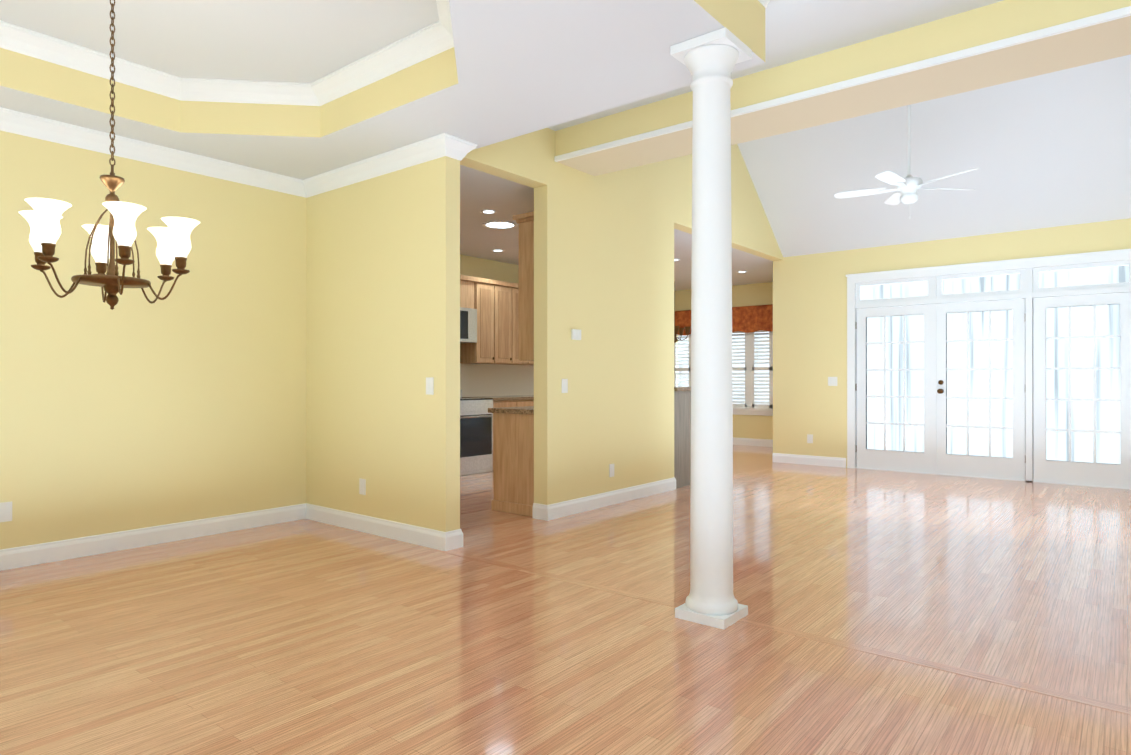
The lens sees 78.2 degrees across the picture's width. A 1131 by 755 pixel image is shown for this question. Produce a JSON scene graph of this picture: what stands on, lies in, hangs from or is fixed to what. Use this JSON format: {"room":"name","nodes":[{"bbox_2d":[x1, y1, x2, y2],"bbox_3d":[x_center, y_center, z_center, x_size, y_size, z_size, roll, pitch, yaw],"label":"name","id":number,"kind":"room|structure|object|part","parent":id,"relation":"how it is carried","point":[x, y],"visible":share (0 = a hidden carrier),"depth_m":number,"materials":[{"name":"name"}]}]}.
{"room":"empty living room","nodes":[
{"label":"empty living room","id":0,"kind":"room"},
{"bbox_2d":[0,130,306,549],"bbox_3d":[-4.200,-0.444,3.378,0.150,3.220,6.580,0,0,39],"label":"wall","id":1,"kind":"structure","parent":0,"point":[183,401],"depth_m":4.85,"materials":[{"name":"yellow paint"}]},
{"bbox_2d":[0,501,11,521],"bbox_3d":[-3.409,0.818,4.228,0.008,0.118,0.075,0,0,39],"label":"outlet","id":2,"kind":"object","parent":1,"relation":"attached to","point":[5,511],"visible":1,"depth_m":4.23,"materials":[{"name":"white plastic"}]},
{"bbox_2d":[0,107,303,196],"bbox_3d":[-4.149,-1.556,3.256,0.085,0.115,6.450,0,0,39],"label":"crown molding","id":3,"kind":"structure","parent":1,"relation":"attached to","point":[11,121],"depth_m":4.78,"materials":[{"name":"white wood"}]},
{"bbox_2d":[0,504,303,570],"bbox_3d":[-4.176,1.104,3.273,0.016,0.125,6.450,0,0,39],"label":"baseboard","id":4,"kind":"structure","parent":1,"relation":"attached to","point":[28,555],"depth_m":4.80,"materials":[{"name":"white wood"}]},
{"bbox_2d":[0,0,438,82],"bbox_3d":[-2.028,-1.934,3.116,2.620,0.001,2.900,0,0,39],"label":"ceiling","id":5,"kind":"structure","parent":0,"point":[303,41],"depth_m":3.88,"materials":[{"name":"white paint"}]},
{"bbox_2d":[18,0,199,309],"bbox_3d":[-2.028,-1.119,3.115,0.713,1.631,0.682,0,0,39],"label":"dining chandelier","id":6,"kind":"object","parent":5,"relation":"hanging from","point":[45,217],"visible":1,"depth_m":3.09,"materials":[{"name":"white glass"}]},
{"bbox_3d":[-2.028,-1.451,3.115,0.130,0.967,0.130,0,0,39],"label":"chain","id":7,"kind":"part","parent":6,"relation":"part of","materials":[{"name":"gold metal"}]},
{"bbox_2d":[306,156,459,531],"bbox_3d":[-1.441,-0.441,5.294,1.730,3.220,0.130,0,0,39],"label":"wall","id":8,"kind":"structure","parent":0,"point":[383,305],"depth_m":5.10,"materials":[{"name":"yellow paint"}]},
{"bbox_2d":[359,478,365,494],"bbox_3d":[-1.543,0.829,5.286,0.075,0.118,0.008,0,0,39],"label":"outlet","id":9,"kind":"object","parent":8,"relation":"attached to","point":[362,486],"visible":1,"depth_m":5.28,"materials":[{"name":"white plastic"}]},
{"bbox_2d":[304,503,451,550],"bbox_3d":[-1.467,1.107,5.219,1.710,0.125,0.016,0,0,39],"label":"baseboard","id":10,"kind":"structure","parent":8,"relation":"attached to","point":[426,537],"depth_m":5.12,"materials":[{"name":"white wood"}]},
{"bbox_2d":[300,133,459,197],"bbox_3d":[-1.426,-1.553,5.165,1.710,0.115,0.115,0,0,39],"label":"crown molding","id":11,"kind":"structure","parent":8,"relation":"attached to","point":[400,158],"depth_m":5.05,"materials":[{"name":"white wood"}]},
{"bbox_2d":[426,377,433,394],"bbox_3d":[-0.936,0.059,4.797,0.075,0.118,0.008,0,0,39],"label":"light switch","id":12,"kind":"object","parent":8,"relation":"attached to","point":[429,385],"visible":1,"depth_m":4.79,"materials":[{"name":"white plastic"}]},
{"bbox_2d":[452,529,462,549],"bbox_3d":[-0.821,1.106,4.885,0.286,0.125,0.016,0,0,39],"label":"baseboard","id":13,"kind":"structure","parent":8,"relation":"attached to","point":[457,535],"depth_m":4.76,"materials":[{"name":"white wood"}]},
{"bbox_2d":[0,0,772,290],"bbox_3d":[-0.694,-1.670,5.862,5.560,0.120,14.850,0,0,39],"label":"ceiling","id":14,"kind":"structure","parent":0,"point":[525,66],"depth_m":4.05,"materials":[{"name":"white paint"}]},
{"bbox_2d":[0,47,457,136],"bbox_3d":[-2.028,-1.774,3.116,2.620,0.320,2.900,0,0,39],"label":"tray","id":15,"kind":"object","parent":14,"relation":"attached to","point":[54,81],"visible":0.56,"depth_m":4.34,"materials":[{"name":"yellow paint"}]},
{"bbox_2d":[0,0,453,105],"bbox_3d":[-2.028,-1.879,3.116,2.620,0.110,2.900,0,0,39],"label":"crown molding","id":16,"kind":"structure","parent":15,"relation":"attached to","point":[428,41],"depth_m":4.25,"materials":[{"name":"white wood"}]},
{"bbox_2d":[480,210,496,213],"bbox_3d":[-0.756,-1.622,6.819,0.170,0.004,0.170,0,0,39],"label":"recessed light","id":17,"kind":"object","parent":14,"relation":"in","point":[488,211],"visible":0.98,"depth_m":6.81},
{"bbox_2d":[491,249,504,251],"bbox_3d":[-0.860,-1.619,8.884,0.170,0.004,0.170,0,0,39],"label":"recessed light","id":18,"kind":"object","parent":14,"relation":"in","point":[497,250],"visible":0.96,"depth_m":8.88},
{"bbox_2d":[482,221,517,228],"bbox_3d":[-0.697,-1.620,7.402,0.380,0.006,0.380,0,0,39],"label":"recessed light","id":19,"kind":"object","parent":14,"relation":"in","point":[500,225],"visible":0.92,"depth_m":7.40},
{"bbox_2d":[674,282,690,342],"bbox_3d":[1.857,-1.101,11.767,0.533,1.040,0.518,0,0,39],"label":"chandelier","id":20,"kind":"object","parent":14,"relation":"hanging from","point":[681,330],"visible":0.58,"depth_m":11.72,"materials":[{"name":"gold metal"}]},
{"bbox_2d":[460,254,518,283],"bbox_3d":[-0.769,-0.273,10.069,0.150,2.900,8.400,0,0,39],"label":"wall","id":21,"kind":"structure","parent":0,"point":[486,268],"depth_m":9.59,"materials":[{"name":"yellow paint"}]},
{"bbox_2d":[460,275,475,306],"bbox_3d":[-1.530,-1.080,8.731,0.318,0.410,0.760,0,0,39],"label":"upper cabinet","id":22,"kind":"object","parent":21,"relation":"attached to","point":[467,283],"depth_m":8.83,"materials":[{"name":"wood"}]},
{"bbox_2d":[460,307,479,342],"bbox_3d":[-1.509,-0.660,8.713,0.373,0.430,0.760,0,0,39],"label":"microwave","id":23,"kind":"object","parent":21,"relation":"attached to","point":[469,316],"depth_m":8.80,"materials":[{"name":"metal"}]},
{"bbox_2d":[460,277,495,362],"bbox_3d":[-1.169,-0.735,9.155,0.346,1.100,0.335,0,0,39],"label":"upper cabinet","id":24,"kind":"object","parent":21,"relation":"attached to","point":[484,351],"depth_m":9.05,"materials":[{"name":"wood"}]},
{"bbox_2d":[476,280,515,366],"bbox_3d":[-0.958,-0.734,9.416,0.346,1.100,0.335,0,0,39],"label":"upper cabinet","id":25,"kind":"object","parent":21,"relation":"attached to","point":[505,291],"depth_m":9.35,"materials":[{"name":"wood"}]},
{"bbox_2d":[0,445,1130,754],"bbox_3d":[1.712,1.218,4.587,11.700,0.100,16.500,0,0,39],"label":"floor","id":26,"kind":"structure","parent":0,"point":[304,637],"depth_m":3.17,"materials":[{"name":"brown wood"}]},
{"bbox_2d":[460,389,492,475],"bbox_3d":[-1.375,0.664,8.602,0.702,1.020,0.760,0,0,39],"label":"range","id":27,"kind":"object","parent":26,"relation":"on","point":[476,437],"visible":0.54,"depth_m":8.48,"materials":[{"name":"silver metal"}]},
{"bbox_2d":[493,399,519,469],"bbox_3d":[-1.019,0.735,9.108,0.636,0.880,0.455,0,0,39],"label":"base cabinet","id":28,"kind":"object","parent":26,"relation":"on","point":[497,403],"depth_m":8.88,"materials":[{"name":"wood"}]},
{"bbox_2d":[462,395,533,398],"bbox_3d":[-0.585,0.276,9.643,0.638,0.040,1.830,0,0,39],"label":"countertop","id":29,"kind":"structure","parent":28,"relation":"on","point":[464,396],"depth_m":9.32,"materials":[{"name":"stone"}]},
{"bbox_2d":[491,415,533,516],"bbox_3d":[-0.312,0.741,6.172,0.520,0.860,0.437,0,0,39],"label":"base cabinet","id":30,"kind":"object","parent":26,"relation":"on","point":[513,460],"depth_m":5.99,"materials":[{"name":"brown wood"}]},
{"bbox_2d":[488,407,533,414],"bbox_3d":[0.161,0.292,6.773,0.540,0.040,2.036,0,0,39],"label":"countertop","id":31,"kind":"structure","parent":30,"relation":"on","point":[504,410],"depth_m":6.03,"materials":[{"name":"brown stone"}]},
{"bbox_2d":[520,399,533,406],"bbox_3d":[-0.734,0.736,9.460,0.636,0.880,0.450,0,0,39],"label":"base cabinet","id":32,"kind":"object","parent":26,"relation":"on","point":[523,402],"depth_m":9.24,"materials":[{"name":"wood"}]},
{"bbox_2d":[674,386,690,487],"bbox_3d":[1.021,0.532,7.829,0.910,1.282,0.650,0,0,39],"label":"base cabinet","id":33,"kind":"object","parent":26,"relation":"on","point":[682,435],"visible":0.17,"depth_m":7.47,"materials":[{"name":"wood"}]},
{"bbox_2d":[670,27,751,628],"bbox_3d":[0.714,-0.223,3.403,0.290,2.778,0.290,0,0,39],"label":"column","id":34,"kind":"structure","parent":26,"relation":"on","point":[710,60],"depth_m":3.32,"materials":[{"name":"white paint"}]},
{"bbox_2d":[441,550,1130,714],"bbox_3d":[2.128,1.174,2.302,7.580,0.021,0.070,0,0,39],"label":"threshold","id":35,"kind":"object","parent":26,"relation":"on","point":[1018,684],"visible":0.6,"depth_m":2.98,"materials":[{"name":"brown wood"}]},
{"bbox_2d":[460,128,782,504],"bbox_3d":[1.083,-1.147,7.351,0.150,4.640,6.240,0,0,39],"label":"wall","id":36,"kind":"structure","parent":0,"point":[604,263],"depth_m":6.33,"materials":[{"name":"yellow paint"}]},
{"bbox_2d":[516,215,533,366],"bbox_3d":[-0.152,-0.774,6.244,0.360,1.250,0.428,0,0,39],"label":"upper cabinet","id":37,"kind":"object","parent":36,"relation":"attached to","point":[526,225],"depth_m":6.12,"materials":[{"name":"brown wood"}]},
{"bbox_2d":[562,379,567,392],"bbox_3d":[-0.006,0.070,5.876,0.008,0.118,0.075,0,0,39],"label":"light switch","id":38,"kind":"object","parent":36,"relation":"attached to","point":[564,385],"visible":1,"depth_m":5.87,"materials":[{"name":"white plastic"}]},
{"bbox_2d":[571,329,580,339],"bbox_3d":[0.095,-0.370,5.988,0.026,0.090,0.120,0,0,39],"label":"thermostat","id":39,"kind":"object","parent":36,"relation":"attached to","point":[575,334],"visible":0.98,"depth_m":5.97,"materials":[{"name":"white plastic"}]},
{"bbox_2d":[532,477,675,520],"bbox_3d":[0.445,1.109,6.545,0.166,0.125,2.082,0,0,39],"label":"baseboard","id":40,"kind":"structure","parent":36,"relation":"attached to","point":[564,508],"depth_m":6.24,"materials":[{"name":"white wood"}]},
{"bbox_2d":[609,464,613,476],"bbox_3d":[0.427,0.856,6.411,0.008,0.118,0.075,0,0,39],"label":"outlet","id":41,"kind":"object","parent":36,"relation":"attached to","point":[611,470],"visible":1,"depth_m":6.40,"materials":[{"name":"white plastic"}]},
{"bbox_2d":[675,282,772,439],"bbox_3d":[3.050,-0.270,12.286,3.000,2.900,0.150,0,0,39],"label":"wall","id":42,"kind":"structure","parent":0,"point":[754,426],"depth_m":12.08,"materials":[{"name":"yellow paint"}]},
{"bbox_2d":[674,334,690,386],"label":"window shutters","id":43,"kind":"object","parent":42,"relation":"attached to","point":[675,369],"depth_m":12.90,"materials":[{"name":"white wood"}]},
{"bbox_2d":[675,304,772,335],"bbox_3d":[2.860,-1.000,12.251,2.490,0.460,0.145,0,0,39],"label":"valance","id":44,"kind":"object","parent":42,"relation":"attached to","point":[747,319],"visible":0.4,"depth_m":11.98,"materials":[{"name":"fabric"}]},
{"bbox_2d":[732,330,772,415],"label":"window shutters","id":45,"kind":"object","parent":42,"relation":"attached to","point":[751,406],"depth_m":12.02,"materials":[{"name":"white wood"}]},
{"bbox_2d":[733,437,772,446],"bbox_3d":[2.998,1.118,12.219,3.000,0.125,0.016,0,0,39],"label":"baseboard","id":46,"kind":"structure","parent":42,"relation":"attached to","point":[754,442],"depth_m":12.02,"materials":[{"name":"white wood"}]},
{"bbox_2d":[694,0,764,61],"bbox_3d":[-1.089,-1.838,0.954,0.002,0.440,6.720,0,0,39],"label":"wall","id":47,"kind":"structure","parent":0,"point":[743,21],"depth_m":3.34,"materials":[{"name":"yellow paint"}]},
{"bbox_2d":[758,0,769,7],"bbox_3d":[-1.046,-1.978,0.919,0.110,0.160,6.720,0,0,39],"label":"crown molding","id":48,"kind":"structure","parent":47,"relation":"attached to","point":[764,3],"depth_m":3.54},
{"bbox_2d":[548,0,1003,130],"bbox_3d":[0.478,-2.059,0.363,7.700,0.001,7.770,0,0,39],"label":"ceiling","id":49,"kind":"structure","parent":0,"point":[796,30],"depth_m":4.04,"materials":[{"name":"white paint"}]},
{"bbox_2d":[555,0,1130,155],"bbox_3d":[3.081,-1.980,3.581,7.700,0.346,0.550,0,0,39],"label":"beam","id":50,"kind":"structure","parent":49,"relation":"attached to","point":[1000,20],"depth_m":4.25,"materials":[{"name":"yellow paint"}]},
{"bbox_2d":[554,6,1130,161],"bbox_3d":[2.908,-1.819,3.366,7.700,0.042,0.026,0,0,39],"label":"trim","id":51,"kind":"structure","parent":50,"relation":"attached to","point":[1034,35],"depth_m":4.13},
{"bbox_2d":[558,16,1130,175],"bbox_3d":[3.083,-1.804,3.583,7.700,0.006,0.546,0,0,39],"label":"soffit","id":52,"kind":"structure","parent":50,"relation":"attached to","point":[1086,45],"depth_m":4.37,"materials":[{"name":"beige paint"}]},
{"bbox_2d":[737,54,1130,256],"bbox_3d":[4.620,-2.550,5.501,7.720,1.800,4.410,0,0,39],"label":"ceiling","id":53,"kind":"structure","parent":0,"point":[1051,149],"depth_m":7.56,"materials":[{"name":"white paint"}]},
{"bbox_2d":[834,104,978,218],"bbox_3d":[3.220,-2.479,6.587,1.265,1.940,1.256,0,0,39],"label":"ceiling fan","id":54,"kind":"object","parent":53,"relation":"hanging from","point":[908,186],"visible":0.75,"depth_m":6.58,"materials":[{"name":"white plastic"}]},
{"bbox_2d":[773,218,1130,467],"bbox_3d":[5.991,-0.298,7.296,7.850,2.940,0.150,0,0,39],"label":"wall","id":55,"kind":"structure","parent":0,"point":[809,324],"depth_m":9.22,"materials":[{"name":"yellow paint"}]},
{"bbox_2d":[772,453,845,467],"bbox_3d":[3.272,1.113,9.386,0.990,0.125,0.016,0,0,39],"label":"baseboard french left","id":56,"kind":"structure","parent":55,"relation":"attached to","point":[810,460],"depth_m":9.37,"materials":[{"name":"white wood"}]},
{"bbox_2d":[807,434,812,442],"bbox_3d":[3.294,0.826,9.374,0.075,0.118,0.008,0,0,39],"label":"electrical outlet","id":57,"kind":"object","parent":55,"relation":"attached to","point":[809,438],"visible":1,"depth_m":9.37,"materials":[{"name":"white plastic"}]},
{"bbox_2d":[828,377,836,385],"bbox_3d":[3.527,0.050,9.186,0.120,0.118,0.008,0,0,39],"label":"switch","id":58,"kind":"object","parent":55,"relation":"attached to","point":[832,381],"visible":1,"depth_m":9.18,"materials":[{"name":"white plastic"}]},
{"bbox_2d":[856,304,933,472],"bbox_3d":[4.141,0.136,8.753,0.910,2.053,0.052,0,0,39],"label":"french door","id":59,"kind":"structure","parent":55,"relation":"in","point":[903,460],"depth_m":8.72,"materials":[{"name":"white wood"}]},
{"bbox_3d":[4.141,0.074,8.753,0.680,1.698,0.001,0,0,39],"label":"french door glass pane","id":60,"kind":"part","parent":59,"relation":"part of","materials":[{"name":"clear glass"}]},
{"bbox_2d":[936,299,1024,479],"bbox_3d":[4.833,0.135,8.145,0.910,2.053,0.128,0,0,39],"label":"french door","id":61,"kind":"structure","parent":55,"relation":"in","point":[990,466],"depth_m":8.11,"materials":[{"name":"white wood"}]},
{"bbox_3d":[4.510,0.113,8.374,0.060,0.163,0.080,0,0,39],"label":"handle","id":62,"kind":"part","parent":61,"relation":"part of","materials":[{"name":"gold metal"}]},
{"bbox_3d":[4.856,0.073,8.174,0.680,1.698,0.001,0,0,39],"label":"french door glass pane","id":63,"kind":"part","parent":61,"relation":"part of","materials":[{"name":"clear glass"}]},
{"bbox_2d":[846,249,1130,489],"bbox_3d":[4.872,-0.084,8.166,3.025,2.515,0.153,0,0,39],"label":"door frame","id":64,"kind":"structure","parent":55,"relation":"attached to","point":[1029,290],"depth_m":8.13,"materials":[{"name":"white wood"}]},
{"bbox_2d":[1033,292,1130,487],"bbox_3d":[5.615,0.134,7.561,0.880,2.053,0.052,0,0,39],"label":"french door","id":65,"kind":"structure","parent":55,"relation":"in","point":[1094,473],"depth_m":7.55,"materials":[{"name":"white wood"}]},
{"bbox_3d":[5.615,0.072,7.561,0.650,1.698,0.001,0,0,39],"label":"french door glass pane","id":66,"kind":"part","parent":65,"relation":"part of","materials":[{"name":"glass"}]},
{"label":"outside","id":67,"kind":"structure","parent":0,"visible":0},
{"bbox_2d":[678,335,688,385],"bbox_3d":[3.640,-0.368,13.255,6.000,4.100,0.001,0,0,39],"label":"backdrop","id":68,"kind":"structure","parent":67,"point":[683,366],"depth_m":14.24,"materials":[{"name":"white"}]},
{"bbox_2d":[732,265,1128,463],"bbox_3d":[6.297,-0.374,9.781,9.500,4.100,0.001,0,0,39],"label":"window glass","id":69,"kind":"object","parent":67,"point":[1107,387],"depth_m":9.93,"materials":[{"name":"clear glass"}]}
]}

